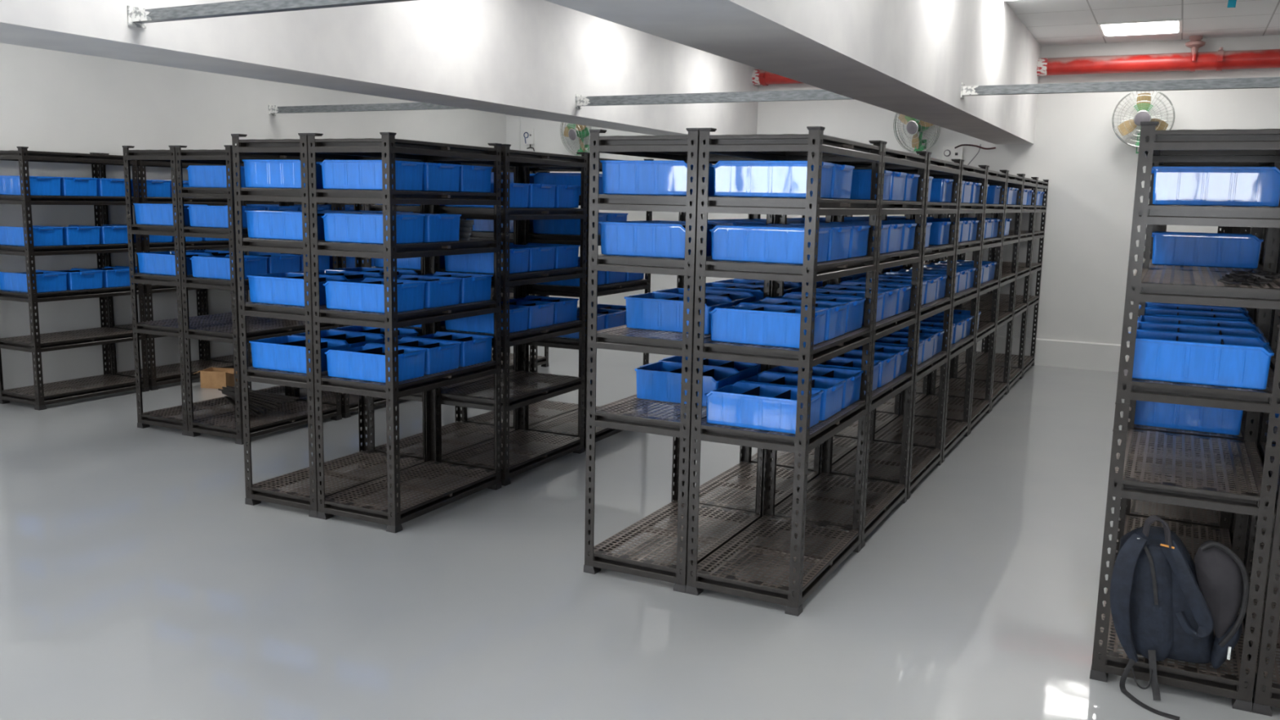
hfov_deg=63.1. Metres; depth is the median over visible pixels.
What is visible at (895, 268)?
storage bin
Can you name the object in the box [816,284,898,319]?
storage bin
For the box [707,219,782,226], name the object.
storage bin
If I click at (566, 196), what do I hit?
storage bin
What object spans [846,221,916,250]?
storage bin
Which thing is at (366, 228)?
storage bin
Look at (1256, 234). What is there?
storage rack
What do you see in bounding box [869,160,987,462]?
storage rack
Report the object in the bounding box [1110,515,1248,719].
backpack
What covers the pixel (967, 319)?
storage bin
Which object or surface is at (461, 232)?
bar
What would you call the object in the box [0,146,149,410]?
storage rack
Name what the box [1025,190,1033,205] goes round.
storage bin
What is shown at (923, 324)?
storage bin
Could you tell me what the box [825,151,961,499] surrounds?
storage rack
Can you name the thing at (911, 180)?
storage bin
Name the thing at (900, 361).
storage bin
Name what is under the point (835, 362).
storage bin
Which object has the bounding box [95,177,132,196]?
storage bin
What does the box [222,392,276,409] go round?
bar
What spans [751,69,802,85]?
pipe
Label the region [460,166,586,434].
storage rack
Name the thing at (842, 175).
storage bin
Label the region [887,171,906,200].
storage bin
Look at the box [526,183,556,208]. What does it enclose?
storage bin
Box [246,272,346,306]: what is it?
storage bin
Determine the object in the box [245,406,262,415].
bar
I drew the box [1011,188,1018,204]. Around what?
storage bin
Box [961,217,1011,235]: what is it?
storage bin
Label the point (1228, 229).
storage rack
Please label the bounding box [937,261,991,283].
storage bin
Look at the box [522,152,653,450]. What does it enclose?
storage rack
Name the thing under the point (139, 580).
floor
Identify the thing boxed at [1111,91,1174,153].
wall fan
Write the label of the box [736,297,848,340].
storage bin
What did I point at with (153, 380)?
storage rack
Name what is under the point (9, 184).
storage bin
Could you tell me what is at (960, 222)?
storage bin
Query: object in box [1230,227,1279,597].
storage rack
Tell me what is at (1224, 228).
storage rack
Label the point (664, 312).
storage bin
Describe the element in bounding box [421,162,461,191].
storage bin
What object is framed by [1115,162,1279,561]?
storage rack
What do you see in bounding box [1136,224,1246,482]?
storage rack
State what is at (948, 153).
box
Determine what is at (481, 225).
storage bin
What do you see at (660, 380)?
storage bin
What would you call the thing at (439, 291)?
storage bin
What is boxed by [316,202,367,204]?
storage rack
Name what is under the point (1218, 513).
storage rack
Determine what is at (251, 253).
storage bin
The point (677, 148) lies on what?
storage rack
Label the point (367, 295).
storage bin
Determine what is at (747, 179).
storage bin
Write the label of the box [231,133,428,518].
storage rack
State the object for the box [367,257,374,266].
storage bin
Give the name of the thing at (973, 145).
loose cable
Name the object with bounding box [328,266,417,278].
storage bin
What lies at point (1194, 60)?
pipe
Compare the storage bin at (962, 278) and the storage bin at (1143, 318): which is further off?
the storage bin at (962, 278)
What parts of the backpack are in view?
panel, carry handle, orange trim, zip pull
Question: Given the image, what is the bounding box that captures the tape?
[1226,0,1236,8]
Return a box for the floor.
[0,333,1279,719]
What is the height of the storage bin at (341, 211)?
0.145 m
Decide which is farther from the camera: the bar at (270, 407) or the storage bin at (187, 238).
the storage bin at (187, 238)
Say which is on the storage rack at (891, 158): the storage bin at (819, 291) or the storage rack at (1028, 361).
the storage bin at (819, 291)
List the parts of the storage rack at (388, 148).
post, post, shelf panel, shelf panel, shelf panel, shelf panel, shelf panel, post, shelf panel, post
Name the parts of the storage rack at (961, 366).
post, shelf panel, post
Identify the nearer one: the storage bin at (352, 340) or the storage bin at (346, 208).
the storage bin at (352, 340)
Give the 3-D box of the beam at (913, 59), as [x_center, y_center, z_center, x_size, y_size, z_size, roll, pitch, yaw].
[0.381,-1.856,4.334,0.750,1.020,15.720,6,10,27]
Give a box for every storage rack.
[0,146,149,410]
[99,153,236,390]
[122,145,288,435]
[174,145,342,444]
[201,165,306,368]
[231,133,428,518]
[240,164,365,397]
[288,159,402,417]
[306,132,502,533]
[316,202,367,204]
[364,160,519,464]
[433,144,588,485]
[440,168,492,388]
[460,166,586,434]
[492,168,550,369]
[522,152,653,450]
[583,128,773,592]
[677,161,832,515]
[685,126,884,616]
[745,213,875,476]
[768,141,928,548]
[807,214,911,439]
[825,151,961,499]
[851,213,938,413]
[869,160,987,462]
[903,165,1007,434]
[904,213,961,394]
[924,213,977,376]
[927,213,995,363]
[931,170,1024,411]
[953,173,1037,393]
[974,177,1048,377]
[1089,121,1279,711]
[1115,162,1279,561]
[1125,224,1257,541]
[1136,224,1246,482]
[1142,224,1238,453]
[1163,225,1231,233]
[1164,225,1225,386]
[1219,226,1279,488]
[1223,226,1279,535]
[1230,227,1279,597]
[1240,257,1279,715]
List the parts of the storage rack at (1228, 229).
post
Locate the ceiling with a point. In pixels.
(1051, 22)
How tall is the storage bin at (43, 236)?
0.145 m
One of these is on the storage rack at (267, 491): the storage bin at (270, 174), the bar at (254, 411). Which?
the storage bin at (270, 174)
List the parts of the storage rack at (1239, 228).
shelf panel, post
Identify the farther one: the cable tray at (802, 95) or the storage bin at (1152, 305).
the cable tray at (802, 95)
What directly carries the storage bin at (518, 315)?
on the storage rack at (558, 384)
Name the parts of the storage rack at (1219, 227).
post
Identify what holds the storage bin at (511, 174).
on the storage rack at (482, 419)
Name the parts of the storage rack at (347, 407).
post, post, shelf panel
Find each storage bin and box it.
[0,175,61,195]
[0,225,63,246]
[0,270,67,293]
[35,225,100,245]
[43,268,103,290]
[60,177,97,196]
[73,266,137,288]
[82,224,130,244]
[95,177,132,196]
[112,224,172,243]
[115,266,143,284]
[130,179,171,197]
[133,203,207,226]
[136,251,213,275]
[169,180,193,197]
[172,235,202,241]
[176,249,246,257]
[186,165,247,187]
[187,204,266,228]
[190,254,268,279]
[202,237,228,240]
[241,160,324,189]
[244,210,342,240]
[246,204,306,206]
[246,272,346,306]
[248,251,280,255]
[248,335,347,373]
[251,253,301,273]
[252,205,298,210]
[271,253,329,271]
[280,205,329,210]
[288,269,383,281]
[291,329,384,348]
[317,210,378,213]
[320,160,424,191]
[321,213,425,244]
[323,277,426,313]
[324,342,426,382]
[326,205,354,210]
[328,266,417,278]
[329,255,364,269]
[329,325,418,342]
[344,210,413,213]
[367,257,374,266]
[368,337,461,374]
[370,274,461,308]
[373,255,444,269]
[375,204,444,206]
[397,311,445,327]
[401,213,461,242]
[405,271,493,303]
[405,331,493,366]
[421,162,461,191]
[444,182,529,208]
[444,247,529,274]
[444,304,529,333]
[457,164,493,192]
[468,218,533,232]
[490,172,534,183]
[501,299,555,328]
[506,244,555,271]
[509,243,579,269]
[509,295,578,324]
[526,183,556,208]
[533,173,604,195]
[533,213,607,235]
[534,262,605,286]
[537,312,605,338]
[553,185,580,208]
[577,259,625,284]
[577,306,626,328]
[585,303,626,324]
[598,212,627,221]
[598,221,713,258]
[600,160,714,196]
[624,292,734,334]
[625,272,644,281]
[634,360,741,406]
[641,220,737,255]
[652,288,755,306]
[658,355,759,381]
[700,282,785,301]
[704,381,823,434]
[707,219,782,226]
[708,302,828,348]
[709,224,831,264]
[711,160,834,198]
[712,279,801,294]
[728,218,804,224]
[733,278,820,288]
[733,371,845,420]
[736,218,820,223]
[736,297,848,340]
[744,164,854,199]
[750,223,852,261]
[757,363,776,374]
[758,365,863,408]
[760,293,866,333]
[773,222,871,257]
[786,217,852,222]
[791,288,884,325]
[795,222,889,255]
[808,217,866,221]
[815,356,880,395]
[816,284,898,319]
[817,217,869,221]
[822,280,911,314]
[830,222,903,253]
[835,350,897,387]
[840,275,853,282]
[844,217,891,220]
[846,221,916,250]
[846,277,927,308]
[848,169,893,200]
[850,272,866,279]
[851,217,902,220]
[853,344,909,378]
[856,216,905,220]
[856,221,932,247]
[857,275,938,304]
[875,336,924,365]
[878,271,947,300]
[881,219,951,245]
[884,267,891,273]
[884,331,935,362]
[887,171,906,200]
[887,216,937,218]
[888,266,902,271]
[889,269,959,296]
[893,219,963,243]
[897,266,968,293]
[897,326,944,355]
[903,173,919,201]
[907,265,975,289]
[915,176,933,202]
[920,317,964,343]
[920,321,955,348]
[924,262,984,284]
[926,218,978,240]
[926,219,971,242]
[928,178,953,202]
[929,313,972,338]
[933,218,986,238]
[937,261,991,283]
[938,309,981,331]
[942,217,993,239]
[944,217,999,237]
[944,259,996,280]
[950,181,964,202]
[960,181,973,203]
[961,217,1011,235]
[969,182,981,204]
[986,185,1001,204]
[998,187,1014,204]
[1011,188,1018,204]
[1015,189,1029,205]
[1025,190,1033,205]
[1035,191,1041,205]
[1039,191,1044,205]
[1128,329,1274,389]
[1131,322,1269,343]
[1133,400,1243,435]
[1137,315,1263,334]
[1138,302,1249,317]
[1144,307,1256,326]
[1146,302,1248,313]
[1151,166,1279,207]
[1151,231,1263,268]
[1266,413,1279,426]
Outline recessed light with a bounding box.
[1097,18,1182,36]
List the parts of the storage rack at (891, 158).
post, post, shelf panel, post, shelf panel, shelf panel, shelf panel, shelf panel, shelf panel, post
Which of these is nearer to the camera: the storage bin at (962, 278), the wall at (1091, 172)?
the storage bin at (962, 278)
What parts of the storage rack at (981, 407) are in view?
post, shelf panel, post, shelf panel, shelf panel, shelf panel, post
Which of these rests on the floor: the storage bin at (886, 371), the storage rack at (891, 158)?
the storage rack at (891, 158)
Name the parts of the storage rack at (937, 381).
shelf panel, post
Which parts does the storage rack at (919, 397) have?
shelf panel, post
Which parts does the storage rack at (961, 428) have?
post, post, shelf panel, post, shelf panel, shelf panel, shelf panel, shelf panel, shelf panel, post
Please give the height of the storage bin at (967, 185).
0.145 m
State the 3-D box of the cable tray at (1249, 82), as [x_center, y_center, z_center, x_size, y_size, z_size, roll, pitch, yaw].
[4.656,-1.661,6.150,5.358,0.101,0.090,6,10,27]
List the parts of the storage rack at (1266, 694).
shelf panel, post, shelf panel, shelf panel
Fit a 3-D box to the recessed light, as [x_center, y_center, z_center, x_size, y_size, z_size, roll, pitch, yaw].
[4.705,-3.117,9.804,0.700,0.016,0.740,6,10,27]
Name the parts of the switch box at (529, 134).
plate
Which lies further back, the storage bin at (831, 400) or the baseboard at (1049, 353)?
the baseboard at (1049, 353)
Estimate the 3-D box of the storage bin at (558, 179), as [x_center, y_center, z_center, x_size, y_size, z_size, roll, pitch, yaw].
[-0.467,-1.199,7.121,0.452,0.145,0.293,5,10,25]
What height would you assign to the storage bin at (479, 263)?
0.145 m
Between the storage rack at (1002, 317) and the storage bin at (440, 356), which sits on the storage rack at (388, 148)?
the storage bin at (440, 356)
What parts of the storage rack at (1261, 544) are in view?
shelf panel, post, shelf panel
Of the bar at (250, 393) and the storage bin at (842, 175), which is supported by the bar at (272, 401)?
the bar at (250, 393)
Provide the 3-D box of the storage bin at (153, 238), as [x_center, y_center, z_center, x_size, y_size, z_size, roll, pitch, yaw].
[-4.305,-1.097,9.028,0.452,0.145,0.293,6,10,26]
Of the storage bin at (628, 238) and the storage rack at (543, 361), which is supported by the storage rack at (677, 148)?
the storage bin at (628, 238)
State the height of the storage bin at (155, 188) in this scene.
0.145 m
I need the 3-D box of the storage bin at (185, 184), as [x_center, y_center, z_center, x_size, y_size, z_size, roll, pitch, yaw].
[-4.150,-1.516,9.243,0.452,0.145,0.293,6,10,27]
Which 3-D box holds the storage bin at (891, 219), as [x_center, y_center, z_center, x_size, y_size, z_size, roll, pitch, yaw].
[1.728,-0.996,7.836,0.452,0.145,0.293,6,10,27]
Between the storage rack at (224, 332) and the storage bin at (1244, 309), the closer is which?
the storage bin at (1244, 309)
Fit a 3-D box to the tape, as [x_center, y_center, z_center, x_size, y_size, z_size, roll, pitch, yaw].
[4.473,-2.746,7.865,0.062,0.174,0.009,6,10,27]
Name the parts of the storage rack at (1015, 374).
post, shelf panel, shelf panel, shelf panel, post, shelf panel, post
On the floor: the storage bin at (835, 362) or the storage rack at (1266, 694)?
the storage rack at (1266, 694)
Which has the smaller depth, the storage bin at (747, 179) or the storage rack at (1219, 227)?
the storage bin at (747, 179)
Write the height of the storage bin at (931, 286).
0.145 m
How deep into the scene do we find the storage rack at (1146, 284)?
3.63 m
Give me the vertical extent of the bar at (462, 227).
0.028 m
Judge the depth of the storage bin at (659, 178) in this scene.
4.47 m
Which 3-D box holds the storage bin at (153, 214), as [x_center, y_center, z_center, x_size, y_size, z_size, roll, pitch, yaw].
[-3.314,-1.029,7.377,0.452,0.145,0.293,5,10,26]
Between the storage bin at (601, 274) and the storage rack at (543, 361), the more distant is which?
the storage rack at (543, 361)
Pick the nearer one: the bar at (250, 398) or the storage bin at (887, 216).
the bar at (250, 398)
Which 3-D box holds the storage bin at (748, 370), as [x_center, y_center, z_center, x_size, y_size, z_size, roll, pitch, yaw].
[0.346,0.075,5.298,0.452,0.145,0.293,6,10,27]
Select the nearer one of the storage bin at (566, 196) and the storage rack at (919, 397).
the storage bin at (566, 196)
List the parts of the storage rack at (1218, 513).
post, shelf panel, post, post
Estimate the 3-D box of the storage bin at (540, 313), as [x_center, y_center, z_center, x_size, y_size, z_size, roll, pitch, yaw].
[-0.793,-0.294,6.623,0.452,0.145,0.293,5,10,25]
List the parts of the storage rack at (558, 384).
post, post, shelf panel, shelf panel, shelf panel, shelf panel, shelf panel, post, shelf panel, post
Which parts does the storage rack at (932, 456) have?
post, post, shelf panel, post, shelf panel, shelf panel, shelf panel, shelf panel, shelf panel, post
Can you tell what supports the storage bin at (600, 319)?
on the storage rack at (602, 433)
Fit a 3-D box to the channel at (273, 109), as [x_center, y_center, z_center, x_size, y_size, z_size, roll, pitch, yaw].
[-2.287,-2.387,9.835,3.240,0.103,0.090,6,10,27]
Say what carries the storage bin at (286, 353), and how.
on the storage rack at (267, 491)
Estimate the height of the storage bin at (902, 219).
0.145 m
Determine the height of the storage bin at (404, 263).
0.145 m
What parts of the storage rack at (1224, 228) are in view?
post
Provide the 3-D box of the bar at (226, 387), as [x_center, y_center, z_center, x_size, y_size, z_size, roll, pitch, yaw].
[-2.839,0.245,7.783,0.800,0.012,0.045,6,10,30]
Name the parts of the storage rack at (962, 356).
post, shelf panel, post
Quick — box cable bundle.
[1217,269,1279,286]
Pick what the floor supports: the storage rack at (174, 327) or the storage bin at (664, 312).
the storage rack at (174, 327)
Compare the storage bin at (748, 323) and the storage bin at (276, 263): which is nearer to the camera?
the storage bin at (748, 323)
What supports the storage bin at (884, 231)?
on the storage rack at (891, 158)
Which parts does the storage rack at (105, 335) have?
post, post, shelf panel, shelf panel, shelf panel, shelf panel, shelf panel, shelf panel, post, post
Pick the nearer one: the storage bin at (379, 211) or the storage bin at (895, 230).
the storage bin at (895, 230)
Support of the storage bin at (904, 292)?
on the storage rack at (891, 158)
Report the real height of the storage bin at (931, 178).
0.145 m
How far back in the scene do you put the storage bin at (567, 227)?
7.06 m
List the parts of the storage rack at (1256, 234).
post, shelf panel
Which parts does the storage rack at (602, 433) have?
post, shelf panel, shelf panel, post, shelf panel, post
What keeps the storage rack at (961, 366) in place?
on the floor
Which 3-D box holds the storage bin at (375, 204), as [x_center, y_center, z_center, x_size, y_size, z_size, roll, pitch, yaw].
[-1.403,-1.032,6.467,0.452,0.145,0.293,5,10,25]
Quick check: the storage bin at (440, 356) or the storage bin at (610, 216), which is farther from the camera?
the storage bin at (610, 216)
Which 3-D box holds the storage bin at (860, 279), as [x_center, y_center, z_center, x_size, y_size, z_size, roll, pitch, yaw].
[1.460,-0.402,6.209,0.452,0.145,0.293,6,10,26]
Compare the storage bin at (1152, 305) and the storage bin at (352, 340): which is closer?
the storage bin at (1152, 305)
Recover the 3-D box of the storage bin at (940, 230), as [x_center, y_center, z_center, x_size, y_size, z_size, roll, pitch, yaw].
[1.752,-0.821,6.702,0.452,0.145,0.293,6,10,27]
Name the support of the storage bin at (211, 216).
on the storage rack at (224, 332)
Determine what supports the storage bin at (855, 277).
on the storage rack at (849, 443)
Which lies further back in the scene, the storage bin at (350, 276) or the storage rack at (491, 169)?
the storage rack at (491, 169)
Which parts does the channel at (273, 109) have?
plate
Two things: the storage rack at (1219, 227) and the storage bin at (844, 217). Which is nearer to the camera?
the storage bin at (844, 217)
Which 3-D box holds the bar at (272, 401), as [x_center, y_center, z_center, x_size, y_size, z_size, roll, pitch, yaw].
[-2.917,0.268,7.791,0.800,0.012,0.044,8,11,38]
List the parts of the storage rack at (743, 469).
post, post, shelf panel, post, post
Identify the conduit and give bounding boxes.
[519,116,520,150]
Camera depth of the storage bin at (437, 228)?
5.51 m
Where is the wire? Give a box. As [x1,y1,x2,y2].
[967,144,981,165]
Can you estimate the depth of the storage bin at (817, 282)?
6.10 m
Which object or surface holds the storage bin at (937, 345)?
on the storage rack at (932, 456)
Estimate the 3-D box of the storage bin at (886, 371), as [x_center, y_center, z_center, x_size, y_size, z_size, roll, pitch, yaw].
[1.139,0.039,5.640,0.452,0.145,0.293,6,10,27]
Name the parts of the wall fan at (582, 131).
blade, blade, blade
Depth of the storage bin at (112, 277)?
8.62 m
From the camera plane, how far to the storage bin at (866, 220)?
7.38 m
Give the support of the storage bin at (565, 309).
on the storage rack at (558, 384)
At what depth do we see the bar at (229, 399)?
7.92 m
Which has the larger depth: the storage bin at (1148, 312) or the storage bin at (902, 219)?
the storage bin at (902, 219)
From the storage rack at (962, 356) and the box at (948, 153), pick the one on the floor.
the storage rack at (962, 356)
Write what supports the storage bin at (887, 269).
on the storage rack at (886, 418)
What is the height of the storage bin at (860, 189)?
0.145 m
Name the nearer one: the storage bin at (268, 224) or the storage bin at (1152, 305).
the storage bin at (1152, 305)
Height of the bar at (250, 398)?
0.012 m
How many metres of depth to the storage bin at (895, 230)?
5.43 m
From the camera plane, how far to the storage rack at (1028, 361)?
11.13 m
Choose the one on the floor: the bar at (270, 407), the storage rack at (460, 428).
the storage rack at (460, 428)
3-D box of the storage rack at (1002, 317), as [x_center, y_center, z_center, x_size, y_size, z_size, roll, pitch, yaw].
[2.970,-0.638,9.185,0.518,2.003,0.981,6,10,27]
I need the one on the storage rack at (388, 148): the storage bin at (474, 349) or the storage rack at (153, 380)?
the storage bin at (474, 349)
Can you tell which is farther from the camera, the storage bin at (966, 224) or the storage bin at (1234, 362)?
the storage bin at (966, 224)
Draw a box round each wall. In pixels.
[0,43,506,395]
[506,39,1194,345]
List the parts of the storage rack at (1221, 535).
post, post, shelf panel, shelf panel, shelf panel, post, post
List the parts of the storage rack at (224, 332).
post, shelf panel, shelf panel, post, shelf panel, shelf panel, shelf panel, post, post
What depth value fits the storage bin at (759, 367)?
5.40 m
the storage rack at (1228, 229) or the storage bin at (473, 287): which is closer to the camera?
the storage bin at (473, 287)
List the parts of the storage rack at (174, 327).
post, shelf panel, post, shelf panel, shelf panel, post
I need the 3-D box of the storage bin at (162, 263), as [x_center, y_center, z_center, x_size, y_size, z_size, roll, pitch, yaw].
[-3.320,-0.689,7.434,0.452,0.145,0.293,6,10,26]
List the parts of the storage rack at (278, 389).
post, shelf panel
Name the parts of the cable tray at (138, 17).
plate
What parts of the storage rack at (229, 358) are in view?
post, shelf panel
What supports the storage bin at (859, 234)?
on the storage rack at (815, 147)
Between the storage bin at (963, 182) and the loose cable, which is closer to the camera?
the storage bin at (963, 182)
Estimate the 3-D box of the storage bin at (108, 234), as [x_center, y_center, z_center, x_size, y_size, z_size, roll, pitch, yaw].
[-4.476,-1.047,8.683,0.452,0.145,0.293,6,10,27]
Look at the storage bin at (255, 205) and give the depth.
8.22 m
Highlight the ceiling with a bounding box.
[1004,0,1279,45]
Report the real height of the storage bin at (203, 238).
0.145 m
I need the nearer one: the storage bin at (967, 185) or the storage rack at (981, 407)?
the storage bin at (967, 185)
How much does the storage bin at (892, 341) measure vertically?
0.145 m
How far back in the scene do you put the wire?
11.44 m
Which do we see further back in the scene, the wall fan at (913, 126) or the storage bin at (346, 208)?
the wall fan at (913, 126)
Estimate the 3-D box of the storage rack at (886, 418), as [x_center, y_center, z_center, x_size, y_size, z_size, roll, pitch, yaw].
[1.586,-0.428,7.636,0.518,2.003,0.981,6,10,27]
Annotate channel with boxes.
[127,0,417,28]
[268,102,462,115]
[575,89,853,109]
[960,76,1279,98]
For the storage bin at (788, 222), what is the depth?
5.84 m
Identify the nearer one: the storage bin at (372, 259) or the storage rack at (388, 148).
the storage rack at (388, 148)
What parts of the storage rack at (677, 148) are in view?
post, shelf panel, shelf panel, shelf panel, shelf panel, shelf panel, post, post, post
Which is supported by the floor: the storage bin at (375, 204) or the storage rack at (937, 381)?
the storage rack at (937, 381)
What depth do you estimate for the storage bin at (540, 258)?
6.47 m
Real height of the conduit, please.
2.500 m
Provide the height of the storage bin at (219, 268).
0.145 m
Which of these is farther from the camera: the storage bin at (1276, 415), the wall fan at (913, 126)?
the wall fan at (913, 126)
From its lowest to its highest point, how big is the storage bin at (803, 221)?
0.145 m
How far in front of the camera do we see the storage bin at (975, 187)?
7.40 m
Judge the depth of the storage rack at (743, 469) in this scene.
6.01 m
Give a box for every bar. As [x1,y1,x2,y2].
[217,388,283,404]
[221,391,281,407]
[222,386,298,399]
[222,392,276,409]
[223,388,295,402]
[224,395,252,416]
[226,395,264,412]
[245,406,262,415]
[458,235,470,240]
[459,219,474,225]
[459,224,472,230]
[459,230,471,235]
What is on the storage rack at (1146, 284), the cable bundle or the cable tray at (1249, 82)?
the cable bundle
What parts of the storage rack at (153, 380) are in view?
post, post, shelf panel, shelf panel, shelf panel, shelf panel, post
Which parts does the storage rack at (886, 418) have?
shelf panel, post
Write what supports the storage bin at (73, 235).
on the storage rack at (105, 335)
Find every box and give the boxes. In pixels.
[194,367,237,388]
[523,128,534,151]
[942,146,963,161]
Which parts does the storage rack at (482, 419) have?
post, shelf panel, post, post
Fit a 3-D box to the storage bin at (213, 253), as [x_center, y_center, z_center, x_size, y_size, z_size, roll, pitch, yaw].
[-3.185,-0.729,7.712,0.452,0.145,0.293,6,10,26]
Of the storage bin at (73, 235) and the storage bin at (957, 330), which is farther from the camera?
the storage bin at (73, 235)
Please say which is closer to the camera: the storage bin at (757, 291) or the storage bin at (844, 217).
the storage bin at (757, 291)
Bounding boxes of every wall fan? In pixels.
[560,122,593,155]
[893,112,940,155]
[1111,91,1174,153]
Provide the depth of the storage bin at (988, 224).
8.09 m
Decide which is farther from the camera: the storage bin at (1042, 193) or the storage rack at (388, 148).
the storage bin at (1042, 193)
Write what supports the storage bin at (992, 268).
on the storage rack at (981, 407)
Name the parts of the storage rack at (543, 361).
post, shelf panel, shelf panel, post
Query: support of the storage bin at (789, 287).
on the storage rack at (743, 469)
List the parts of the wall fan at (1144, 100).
blade, blade, blade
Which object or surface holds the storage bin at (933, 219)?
on the storage rack at (981, 407)
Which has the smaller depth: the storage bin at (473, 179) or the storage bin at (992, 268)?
the storage bin at (473, 179)
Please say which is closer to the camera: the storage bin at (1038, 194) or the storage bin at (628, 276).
the storage bin at (628, 276)
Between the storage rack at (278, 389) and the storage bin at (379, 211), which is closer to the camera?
the storage bin at (379, 211)
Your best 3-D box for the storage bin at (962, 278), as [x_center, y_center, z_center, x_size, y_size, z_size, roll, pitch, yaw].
[2.070,-0.568,7.368,0.452,0.145,0.293,6,10,27]
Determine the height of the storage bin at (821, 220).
0.145 m
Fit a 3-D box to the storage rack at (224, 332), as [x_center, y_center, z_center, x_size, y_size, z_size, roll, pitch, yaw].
[-2.710,-0.497,7.504,0.518,2.003,0.981,5,10,26]
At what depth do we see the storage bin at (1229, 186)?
3.90 m
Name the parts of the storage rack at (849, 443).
post, shelf panel, post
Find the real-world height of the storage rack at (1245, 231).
2.003 m
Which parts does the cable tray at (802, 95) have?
plate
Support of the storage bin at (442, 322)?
on the storage rack at (460, 428)
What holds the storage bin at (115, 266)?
on the storage rack at (153, 380)
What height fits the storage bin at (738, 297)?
0.145 m
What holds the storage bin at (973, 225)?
on the storage rack at (961, 428)
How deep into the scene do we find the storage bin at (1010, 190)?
8.91 m
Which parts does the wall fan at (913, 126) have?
blade, blade, blade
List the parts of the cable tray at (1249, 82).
plate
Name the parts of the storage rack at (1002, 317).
post, post, shelf panel, shelf panel, post, shelf panel, post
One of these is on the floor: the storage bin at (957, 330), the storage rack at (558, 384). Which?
the storage rack at (558, 384)
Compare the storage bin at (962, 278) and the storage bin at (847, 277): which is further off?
the storage bin at (962, 278)
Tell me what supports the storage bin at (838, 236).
on the storage rack at (815, 147)
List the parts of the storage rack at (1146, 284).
post, post, shelf panel, shelf panel, shelf panel, shelf panel, shelf panel, post, post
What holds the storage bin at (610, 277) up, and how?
on the storage rack at (602, 433)
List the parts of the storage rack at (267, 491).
post, shelf panel, shelf panel, shelf panel, post, shelf panel, post, post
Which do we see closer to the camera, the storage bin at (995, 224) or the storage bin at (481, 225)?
the storage bin at (481, 225)
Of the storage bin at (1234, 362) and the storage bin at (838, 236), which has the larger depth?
the storage bin at (838, 236)
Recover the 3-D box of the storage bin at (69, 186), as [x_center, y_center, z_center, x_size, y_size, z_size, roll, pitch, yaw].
[-4.608,-1.388,8.350,0.452,0.145,0.293,6,10,27]
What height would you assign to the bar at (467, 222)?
0.028 m
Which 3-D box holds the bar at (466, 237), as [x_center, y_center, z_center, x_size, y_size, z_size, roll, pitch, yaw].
[-1.131,-0.697,5.898,0.400,0.028,0.022,6,10,27]
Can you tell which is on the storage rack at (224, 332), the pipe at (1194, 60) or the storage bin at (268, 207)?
the storage bin at (268, 207)
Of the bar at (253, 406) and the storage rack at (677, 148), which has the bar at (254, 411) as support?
the bar at (253, 406)
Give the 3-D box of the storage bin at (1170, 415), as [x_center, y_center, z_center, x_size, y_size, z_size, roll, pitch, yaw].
[2.435,0.216,4.660,0.452,0.145,0.293,6,10,27]
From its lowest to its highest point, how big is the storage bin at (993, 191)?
0.145 m
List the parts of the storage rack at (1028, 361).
post, shelf panel, shelf panel, shelf panel, shelf panel, post, post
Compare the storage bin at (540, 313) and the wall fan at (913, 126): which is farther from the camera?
the wall fan at (913, 126)
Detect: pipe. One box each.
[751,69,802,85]
[1036,35,1279,75]
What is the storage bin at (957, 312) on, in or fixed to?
on the storage rack at (981, 407)
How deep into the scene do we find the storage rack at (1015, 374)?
10.20 m
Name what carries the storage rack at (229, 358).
on the floor
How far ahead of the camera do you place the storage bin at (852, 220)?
7.00 m
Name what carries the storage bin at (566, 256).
on the storage rack at (558, 384)
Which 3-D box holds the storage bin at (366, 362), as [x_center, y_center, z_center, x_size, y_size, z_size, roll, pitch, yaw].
[-1.376,0.015,5.456,0.452,0.145,0.293,5,10,26]
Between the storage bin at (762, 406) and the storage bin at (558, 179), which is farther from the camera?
the storage bin at (558, 179)
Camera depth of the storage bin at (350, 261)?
7.95 m
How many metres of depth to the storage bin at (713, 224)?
4.98 m
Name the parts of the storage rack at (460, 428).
post, shelf panel, shelf panel, post, shelf panel, shelf panel, post, post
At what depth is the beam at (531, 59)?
7.04 m
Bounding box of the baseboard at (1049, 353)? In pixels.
[577,304,1129,372]
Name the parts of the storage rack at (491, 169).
post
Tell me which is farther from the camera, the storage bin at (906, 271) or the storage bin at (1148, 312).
the storage bin at (906, 271)
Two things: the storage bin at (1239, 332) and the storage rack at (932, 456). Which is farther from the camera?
the storage rack at (932, 456)
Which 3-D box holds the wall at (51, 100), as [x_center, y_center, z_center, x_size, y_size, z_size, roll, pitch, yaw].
[-5.497,-1.255,7.465,0.150,3.400,15.720,6,10,27]
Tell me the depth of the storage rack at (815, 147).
4.42 m
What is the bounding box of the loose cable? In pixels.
[954,144,995,149]
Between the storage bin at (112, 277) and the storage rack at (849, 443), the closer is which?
the storage rack at (849, 443)
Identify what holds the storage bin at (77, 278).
on the storage rack at (105, 335)
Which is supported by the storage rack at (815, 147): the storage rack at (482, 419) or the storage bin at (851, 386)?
the storage bin at (851, 386)
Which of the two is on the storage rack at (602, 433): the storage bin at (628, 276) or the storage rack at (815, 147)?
the storage bin at (628, 276)
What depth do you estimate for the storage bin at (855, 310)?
4.96 m
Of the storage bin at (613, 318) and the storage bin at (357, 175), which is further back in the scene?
the storage bin at (613, 318)
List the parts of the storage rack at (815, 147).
post, shelf panel, post, shelf panel, shelf panel, shelf panel, shelf panel, shelf panel, post, post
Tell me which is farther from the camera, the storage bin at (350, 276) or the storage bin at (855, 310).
the storage bin at (350, 276)

